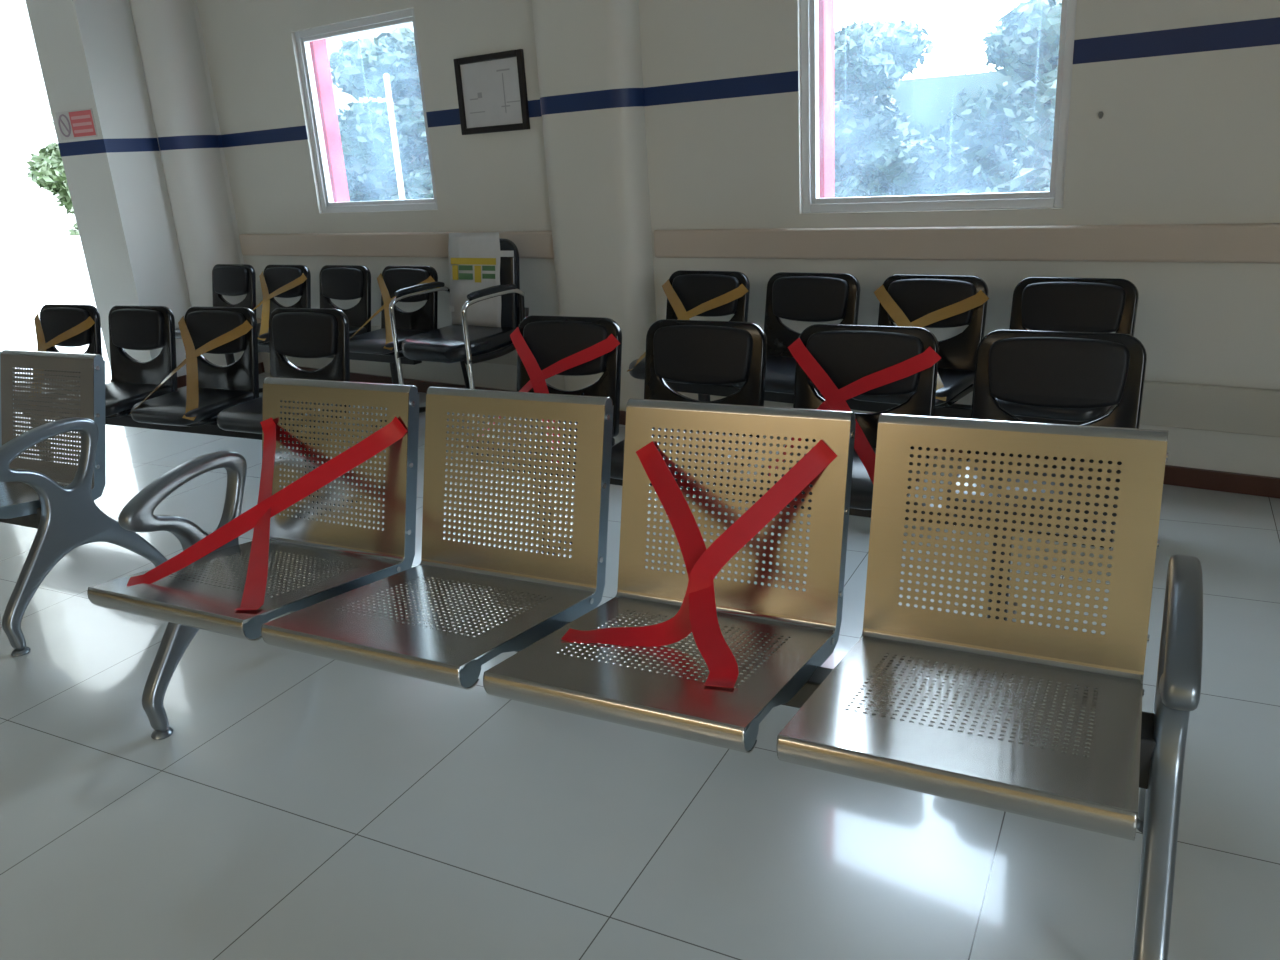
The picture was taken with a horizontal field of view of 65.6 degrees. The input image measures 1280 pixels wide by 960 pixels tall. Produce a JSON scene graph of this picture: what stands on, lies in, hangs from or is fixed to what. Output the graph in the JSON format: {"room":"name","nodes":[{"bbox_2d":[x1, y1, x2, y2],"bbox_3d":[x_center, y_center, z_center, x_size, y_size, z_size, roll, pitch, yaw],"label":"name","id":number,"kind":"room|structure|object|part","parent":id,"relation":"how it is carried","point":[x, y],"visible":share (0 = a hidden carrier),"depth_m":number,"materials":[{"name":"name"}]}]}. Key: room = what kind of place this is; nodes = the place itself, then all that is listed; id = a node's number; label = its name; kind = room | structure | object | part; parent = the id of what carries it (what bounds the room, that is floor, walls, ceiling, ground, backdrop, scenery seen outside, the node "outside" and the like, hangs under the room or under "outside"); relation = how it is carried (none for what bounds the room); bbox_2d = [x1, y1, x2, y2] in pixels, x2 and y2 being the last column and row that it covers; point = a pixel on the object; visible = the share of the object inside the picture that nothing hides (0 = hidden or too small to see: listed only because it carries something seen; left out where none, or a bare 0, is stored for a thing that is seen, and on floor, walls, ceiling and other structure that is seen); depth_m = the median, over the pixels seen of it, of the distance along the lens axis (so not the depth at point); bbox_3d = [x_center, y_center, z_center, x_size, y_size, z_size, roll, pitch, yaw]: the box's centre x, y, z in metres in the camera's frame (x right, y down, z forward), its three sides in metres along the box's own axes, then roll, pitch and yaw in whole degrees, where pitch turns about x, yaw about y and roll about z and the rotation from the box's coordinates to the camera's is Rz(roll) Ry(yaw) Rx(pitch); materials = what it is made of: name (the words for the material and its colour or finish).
{"room":"hospital interior","nodes":[
{"label":"hospital interior","id":0,"kind":"room"},
{"bbox_2d":[25,0,261,376],"bbox_3d":[-3.145,-2.193,6.505,0.710,3.100,0.920,6,20,27],"label":"wall","id":1,"kind":"structure","parent":0,"point":[154,227],"depth_m":6.29,"materials":[{"name":"paint"}]},
{"bbox_2d":[55,108,97,139],"bbox_3d":[-3.484,-2.196,6.132,0.350,0.164,0.012,6,20,27],"label":"wall sign","id":2,"kind":"object","parent":1,"relation":"attached to","point":[74,124],"visible":1,"depth_m":6.13,"materials":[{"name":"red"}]},
{"bbox_3d":[-3.431,-2.192,6.105,0.210,0.146,0.002,6,20,27],"label":"red panel","id":3,"kind":"part","parent":2,"relation":"part of","materials":[{"name":"red plastic"}]},
{"bbox_2d":[58,135,222,156],"bbox_3d":[-3.146,-2.195,6.504,0.712,0.080,0.922,6,20,27],"label":"trim","id":4,"kind":"structure","parent":1,"relation":"attached to","point":[191,141],"depth_m":6.28,"materials":[{"name":"blue paint"}]},
{"bbox_2d":[110,362,264,387],"bbox_3d":[-3.060,-0.756,6.975,0.722,0.072,0.932,6,20,27],"label":"baseboard","id":5,"kind":"structure","parent":1,"relation":"attached to","point":[181,380],"depth_m":6.72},
{"bbox_2d":[532,0,655,410],"bbox_3d":[-0.255,-1.792,4.717,0.580,3.100,0.130,9,22,35],"label":"wall column","id":6,"kind":"structure","parent":0,"point":[597,164],"depth_m":4.74,"materials":[{"name":"paint"}]},
{"bbox_2d":[540,88,643,114],"bbox_3d":[-0.255,-1.795,4.716,0.583,0.080,0.132,9,22,35],"label":"trim","id":7,"kind":"structure","parent":6,"relation":"attached to","point":[623,97],"depth_m":4.61,"materials":[{"name":"blue paint"}]},
{"bbox_2d":[619,410,625,424],"bbox_3d":[-0.165,-0.355,5.185,0.604,0.072,0.142,9,22,35],"label":"baseboard","id":8,"kind":"structure","parent":6,"relation":"attached to","point":[622,420],"depth_m":5.05,"materials":[{"name":"brown"}]},
{"bbox_2d":[0,372,1279,959],"bbox_3d":[-2.427,0.840,2.270,12.600,0.100,9.100,6,20,27],"label":"floor","id":9,"kind":"structure","parent":0,"point":[296,805],"depth_m":2.09,"materials":[{"name":"tile"}]},
{"bbox_2d":[0,350,166,656],"bbox_3d":[-2.762,-0.026,3.514,2.247,0.807,0.662,6,20,27],"label":"bench","id":10,"kind":"object","parent":9,"relation":"on","point":[55,499],"visible":1,"depth_m":3.16,"materials":[{"name":"grey metal"}]},
{"bbox_3d":[-2.322,-0.143,3.217,0.003,0.450,0.629,6,20,27],"label":"rail","id":11,"kind":"part","parent":10,"relation":"part of","materials":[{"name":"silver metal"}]},
{"bbox_3d":[-1.841,-0.094,2.975,0.003,0.450,0.629,6,20,27],"label":"rail","id":12,"kind":"part","parent":10,"relation":"part of","materials":[{"name":"silver metal"}]},
{"bbox_2d":[16,304,361,519],"bbox_3d":[-2.032,-0.297,4.191,1.890,0.810,0.483,6,20,27],"label":"bench","id":13,"kind":"object","parent":9,"relation":"on","point":[230,404],"visible":0.68,"depth_m":4.08,"materials":[{"name":"black plastic"}]},
{"bbox_2d":[15,313,94,405],"bbox_3d":[-2.714,-0.547,4.449,0.442,0.342,0.367,6,20,27],"label":"tape","id":14,"kind":"object","parent":13,"relation":"on","point":[41,345],"visible":0.59,"depth_m":4.50,"materials":[{"name":"brown plastic"}]},
{"bbox_2d":[130,316,252,420],"bbox_3d":[-1.833,-0.459,4.006,0.442,0.342,0.367,6,20,27],"label":"tape","id":15,"kind":"object","parent":13,"relation":"on","point":[192,390],"visible":1,"depth_m":4.03,"materials":[{"name":"brown plastic"}]},
{"bbox_3d":[-1.286,-0.007,3.893,0.051,0.295,0.052,6,20,27],"label":"leg","id":16,"kind":"part","parent":13,"relation":"part of","materials":[{"name":"metal"}]},
{"bbox_2d":[175,264,437,427],"bbox_3d":[-1.967,-0.804,5.720,1.941,0.810,0.483,8,22,32],"label":"bench","id":17,"kind":"object","parent":9,"relation":"on","point":[339,282],"visible":0.65,"depth_m":5.56,"materials":[{"name":"black plastic"}]},
{"bbox_3d":[-2.528,-0.672,6.160,0.051,0.295,0.052,8,22,32],"label":"leg","id":18,"kind":"part","parent":17,"relation":"part of","materials":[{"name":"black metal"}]},
{"bbox_2d":[252,271,306,340],"bbox_3d":[-2.205,-1.019,5.785,0.442,0.342,0.367,8,22,33],"label":"tape","id":19,"kind":"object","parent":17,"relation":"on","point":[265,302],"visible":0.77,"depth_m":5.80,"materials":[{"name":"brown plastic"}]},
{"bbox_2d":[350,273,434,349],"bbox_3d":[-1.349,-0.894,5.236,0.442,0.342,0.367,8,22,33],"label":"tape","id":20,"kind":"object","parent":17,"relation":"on","point":[384,292],"visible":0.67,"depth_m":5.28,"materials":[{"name":"brown plastic"}]},
{"bbox_3d":[-1.311,-0.494,5.380,0.051,0.295,0.052,8,22,32],"label":"leg","id":21,"kind":"part","parent":17,"relation":"part of","materials":[{"name":"black metal"}]},
{"bbox_2d":[389,238,528,429],"bbox_3d":[-0.897,-0.720,5.044,0.540,0.944,0.530,9,22,34],"label":"armchair","id":22,"kind":"object","parent":9,"relation":"on","point":[466,344],"visible":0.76,"depth_m":4.96,"materials":[{"name":"black leather"}]},
{"bbox_3d":[-1.105,-0.641,5.209,0.025,0.714,0.444,9,22,34],"label":"leg","id":23,"kind":"part","parent":22,"relation":"part of","materials":[{"name":"silver metal"}]},
{"bbox_3d":[-1.129,-0.984,5.095,0.036,0.041,0.328,9,22,34],"label":"armrest","id":24,"kind":"part","parent":22,"relation":"part of","materials":[{"name":"black plastic"}]},
{"bbox_3d":[-0.911,-0.698,5.030,0.480,0.112,0.480,9,22,34],"label":"seat","id":25,"kind":"part","parent":22,"relation":"part of","materials":[{"name":"black leather"}]},
{"bbox_3d":[-0.963,-0.686,5.389,0.025,0.672,0.080,9,22,34],"label":"leg","id":26,"kind":"part","parent":22,"relation":"part of","materials":[{"name":"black metal"}]},
{"bbox_2d":[448,232,513,326],"bbox_3d":[-0.816,-1.028,5.101,0.454,0.472,0.066,9,22,34],"label":"notice sheet","id":27,"kind":"object","parent":22,"relation":"on","point":[474,258],"visible":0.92,"depth_m":5.12,"materials":[{"name":"paper"}]},
{"bbox_3d":[-0.716,-0.918,4.812,0.036,0.041,0.328,9,22,34],"label":"armrest","id":28,"kind":"part","parent":22,"relation":"part of","materials":[{"name":"black plastic"}]},
{"bbox_3d":[-0.693,-0.575,4.927,0.025,0.714,0.444,9,22,34],"label":"leg","id":29,"kind":"part","parent":22,"relation":"part of","materials":[{"name":"silver metal"}]},
{"bbox_3d":[-0.792,-1.003,5.132,0.430,0.473,0.112,9,22,34],"label":"backrest","id":30,"kind":"part","parent":22,"relation":"part of","materials":[{"name":"black leather"}]},
{"bbox_3d":[-0.567,-0.622,5.118,0.025,0.672,0.080,9,22,34],"label":"leg","id":31,"kind":"part","parent":22,"relation":"part of","materials":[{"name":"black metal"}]},
{"bbox_2d":[87,377,1202,959],"bbox_3d":[-0.149,0.290,2.041,2.247,0.807,0.662,6,20,27],"label":"bench","id":32,"kind":"object","parent":9,"relation":"on","point":[353,594],"visible":0.91,"depth_m":1.87,"materials":[{"name":"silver metal"}]},
{"bbox_3d":[-1.101,0.248,2.592,0.045,0.631,0.553,6,20,27],"label":"frame","id":33,"kind":"part","parent":32,"relation":"part of","materials":[{"name":"silver metal"}]},
{"bbox_2d":[127,416,406,609],"bbox_3d":[-0.890,0.046,2.319,0.489,0.292,0.534,6,20,27],"label":"tape","id":34,"kind":"object","parent":32,"relation":"on","point":[258,517],"visible":1,"depth_m":2.33,"materials":[{"name":"red plastic"}]},
{"bbox_3d":[-0.670,0.076,2.226,0.003,0.450,0.629,6,20,27],"label":"rail","id":35,"kind":"part","parent":32,"relation":"part of","materials":[{"name":"silver metal"}]},
{"bbox_3d":[-0.189,0.124,1.985,0.003,0.450,0.629,6,20,27],"label":"rail","id":36,"kind":"part","parent":32,"relation":"part of","materials":[{"name":"silver metal"}]},
{"bbox_2d":[561,440,836,687],"bbox_3d":[0.095,0.131,1.873,0.438,0.331,0.457,6,20,27],"label":"tape","id":37,"kind":"object","parent":32,"relation":"on","point":[697,614],"visible":1,"depth_m":1.89,"materials":[{"name":"red plastic"}]},
{"bbox_3d":[0.291,0.172,1.743,0.003,0.450,0.629,6,20,27],"label":"rail","id":38,"kind":"part","parent":32,"relation":"part of","materials":[{"name":"silver metal"}]},
{"bbox_2d":[1139,711,1155,788],"bbox_3d":[0.805,0.432,1.593,0.039,0.090,0.091,6,20,27],"label":"frame","id":39,"kind":"object","parent":32,"relation":"attached to","point":[1148,733],"depth_m":1.55,"materials":[{"name":"black metal"}]},
{"bbox_3d":[0.852,0.444,1.610,0.045,0.631,0.553,6,20,27],"label":"frame","id":40,"kind":"part","parent":32,"relation":"part of","materials":[{"name":"silver metal"}]},
{"bbox_2d":[467,315,1146,678],"bbox_3d":[0.344,-0.017,2.872,1.923,0.810,0.483,7,21,30],"label":"bench","id":41,"kind":"object","parent":9,"relation":"on","point":[1049,369],"visible":0.55,"depth_m":2.75,"materials":[{"name":"black plastic"}]},
{"bbox_3d":[-0.323,0.114,3.334,0.051,0.295,0.052,7,21,30],"label":"leg","id":42,"kind":"part","parent":41,"relation":"part of","materials":[{"name":"black metal"}]},
{"bbox_2d":[477,327,619,462],"bbox_3d":[-0.324,-0.282,3.171,0.441,0.342,0.386,6,20,27],"label":"tape","id":43,"kind":"object","parent":41,"relation":"on","point":[537,381],"visible":0.59,"depth_m":3.22,"materials":[{"name":"red plastic"}]},
{"bbox_2d":[768,338,940,483],"bbox_3d":[0.549,-0.174,2.670,0.441,0.342,0.386,6,20,27],"label":"tape","id":44,"kind":"object","parent":41,"relation":"on","point":[835,398],"visible":0.63,"depth_m":2.71,"materials":[{"name":"red plastic"}]},
{"bbox_3d":[0.943,0.271,2.607,0.051,0.295,0.052,7,21,30],"label":"leg","id":45,"kind":"part","parent":41,"relation":"part of","materials":[{"name":"black metal"}]},
{"bbox_2d":[629,270,1138,424],"bbox_3d":[0.804,-0.356,3.812,1.896,0.810,0.483,10,22,35],"label":"bench","id":46,"kind":"object","parent":9,"relation":"on","point":[1097,305],"visible":0.5,"depth_m":3.68,"materials":[{"name":"black plastic"}]},
{"bbox_2d":[627,279,747,371],"bbox_3d":[0.178,-0.642,4.169,0.442,0.342,0.367,10,22,35],"label":"tape","id":47,"kind":"object","parent":46,"relation":"on","point":[674,300],"visible":0.68,"depth_m":4.21,"materials":[{"name":"brown plastic"}]},
{"bbox_3d":[0.281,-0.231,4.266,0.051,0.295,0.052,10,22,35],"label":"leg","id":48,"kind":"part","parent":46,"relation":"part of","materials":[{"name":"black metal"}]},
{"bbox_2d":[874,285,988,400],"bbox_3d":[0.979,-0.506,3.597,0.442,0.342,0.367,10,22,35],"label":"tape","id":49,"kind":"object","parent":46,"relation":"on","point":[882,295],"visible":0.51,"depth_m":3.63,"materials":[{"name":"brown plastic"}]},
{"bbox_2d":[196,0,1279,477],"bbox_3d":[1.199,-1.606,3.863,9.700,3.100,0.161,9,22,35],"label":"wall","id":50,"kind":"structure","parent":0,"point":[1186,138],"depth_m":4.30,"materials":[{"name":"paint"}]},
{"bbox_2d":[221,125,307,147],"bbox_3d":[-2.399,-2.177,6.302,0.915,0.080,0.002,9,22,35],"label":"trim","id":51,"kind":"structure","parent":50,"relation":"attached to","point":[298,132],"depth_m":6.28,"materials":[{"name":"blue paint"}]},
{"bbox_2d":[295,8,437,212],"bbox_3d":[-1.538,-2.114,5.803,1.065,1.100,0.163,9,22,35],"label":"window","id":52,"kind":"structure","parent":50,"relation":"in","point":[317,37],"depth_m":5.98,"materials":[{"name":"silver metal"}]},
{"bbox_2d":[256,318,516,365],"bbox_3d":[-1.522,-0.858,6.110,2.810,0.165,0.030,9,22,35],"label":"trim","id":53,"kind":"structure","parent":50,"relation":"attached to","point":[510,358],"depth_m":5.58,"materials":[{"name":"beige paint"}]},
{"bbox_2d":[239,231,553,258],"bbox_3d":[-1.559,-1.405,5.928,2.810,0.140,0.036,9,22,35],"label":"trim","id":54,"kind":"structure","parent":50,"relation":"attached to","point":[530,244],"depth_m":5.93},
{"bbox_2d":[426,99,541,127],"bbox_3d":[-0.809,-1.912,5.182,0.880,0.080,0.002,9,22,35],"label":"trim","id":55,"kind":"structure","parent":50,"relation":"attached to","point":[451,116],"depth_m":5.33,"materials":[{"name":"blue paint"}]},
{"bbox_2d":[454,49,529,134],"bbox_3d":[-0.764,-1.987,5.105,0.472,0.376,0.024,9,22,35],"label":"picture frame","id":56,"kind":"object","parent":50,"relation":"attached to","point":[491,88],"visible":1,"depth_m":5.10,"materials":[{"name":"black wood"}]},
{"bbox_2d":[643,71,798,105],"bbox_3d":[0.340,-1.720,4.373,0.795,0.080,0.002,9,22,35],"label":"trim","id":57,"kind":"structure","parent":50,"relation":"attached to","point":[783,82],"depth_m":4.35,"materials":[{"name":"blue paint"}]},
{"bbox_2d":[297,366,1279,498],"bbox_3d":[1.295,-0.135,4.226,9.560,0.072,0.022,9,22,35],"label":"baseboard","id":58,"kind":"structure","parent":50,"relation":"attached to","point":[1248,484],"depth_m":3.67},
{"bbox_2d":[800,0,1076,212],"bbox_3d":[1.150,-1.808,3.855,1.085,1.525,0.163,9,22,35],"label":"window","id":59,"kind":"structure","parent":50,"relation":"in","point":[817,16],"depth_m":4.10,"materials":[{"name":"silver metal"}]},
{"bbox_2d":[653,223,1279,262],"bbox_3d":[2.592,-0.717,3.002,6.220,0.130,0.039,9,22,35],"label":"trim","id":60,"kind":"structure","parent":50,"relation":"attached to","point":[1241,242],"depth_m":3.84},
{"bbox_2d":[1098,111,1102,118],"bbox_3d":[1.638,-1.298,3.530,0.017,0.024,0.017,1,19,14],"label":"wall hook","id":61,"kind":"object","parent":50,"relation":"attached to","point":[1100,114],"visible":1,"depth_m":3.52,"materials":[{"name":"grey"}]},
{"bbox_2d":[954,380,1279,436],"bbox_3d":[2.617,-0.167,3.194,6.250,0.165,0.031,9,22,35],"label":"trim","id":62,"kind":"structure","parent":50,"relation":"attached to","point":[1229,409],"depth_m":3.57,"materials":[{"name":"beige paint"}]},
{"bbox_2d":[1073,17,1279,63],"bbox_3d":[3.310,-1.225,2.281,4.370,0.080,0.002,9,22,35],"label":"trim","id":63,"kind":"structure","parent":50,"relation":"attached to","point":[1261,32],"depth_m":3.33,"materials":[{"name":"blue paint"}]},
{"label":"outside","id":64,"kind":"structure","parent":0,"visible":0},
{"bbox_2d":[0,318,110,380],"bbox_3d":[2.424,-3.592,15.280,70.000,0.100,90.000,6,20,27],"label":"ground","id":65,"kind":"structure","parent":64,"point":[15,333],"depth_m":10.43,"materials":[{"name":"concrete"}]},
{"bbox_2d":[0,236,95,318],"bbox_3d":[-6.238,-2.340,11.490,7.200,0.950,0.250,6,20,27],"label":"wall","id":66,"kind":"structure","parent":65,"relation":"on","point":[36,272],"depth_m":11.76,"materials":[{"name":"white paint"}]},
{"bbox_2d":[0,0,413,237],"bbox_3d":[-21.384,-14.711,28.847,33.900,15.450,10.400,6,20,27],"label":"sky","id":67,"kind":"structure","parent":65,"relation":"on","point":[26,127],"depth_m":21.21,"materials":[{"name":"white"}]},
{"bbox_2d":[383,73,404,199],"bbox_3d":[-2.614,-3.152,10.880,0.200,2.425,0.200,6,20,27],"label":"lamp pole","id":68,"kind":"object","parent":65,"relation":"on","point":[386,77],"visible":0.5,"depth_m":10.68,"materials":[{"name":"white metal"}]},
{"bbox_3d":[10.068,-7.107,24.195,55.000,0.070,36.000,6,20,27],"label":"lawn","id":69,"kind":"structure","parent":65,"relation":"on","visible":0},
{"bbox_2d":[25,104,79,235],"bbox_3d":[-8.187,-4.760,15.900,2.319,2.953,2.466,6,20,27],"label":"leafy tree","id":70,"kind":"object","parent":69,"relation":"on","point":[47,171],"visible":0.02,"depth_m":15.23,"materials":[{"name":"green plant"}]},
{"bbox_2d":[329,24,433,200],"bbox_3d":[-3.377,-4.816,14.510,2.161,3.336,2.592,-5,18,-4],"label":"leafy tree","id":71,"kind":"object","parent":69,"relation":"on","point":[359,67],"visible":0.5,"depth_m":13.57,"materials":[{"name":"green plant"}]},
{"bbox_2d":[338,68,1039,201],"bbox_3d":[1.358,-5.276,16.455,17.560,2.720,1.798,6,20,27],"label":"hedge","id":72,"kind":"object","parent":69,"relation":"on","point":[976,110],"visible":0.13,"depth_m":14.38,"materials":[{"name":"green plant"}]},
{"bbox_2d":[834,18,970,197],"bbox_3d":[3.080,-4.388,12.780,1.983,2.821,2.182,-4,18,-1],"label":"leafy tree","id":73,"kind":"object","parent":69,"relation":"on","point":[872,142],"visible":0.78,"depth_m":12.07,"materials":[{"name":"green plant"}]},
{"bbox_2d":[980,0,1061,192],"bbox_3d":[4.700,-3.678,10.227,2.815,2.867,2.503,-10,19,-19],"label":"leafy tree","id":74,"kind":"object","parent":69,"relation":"on","point":[1025,44],"visible":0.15,"depth_m":9.96,"materials":[{"name":"green plant"}]}
]}

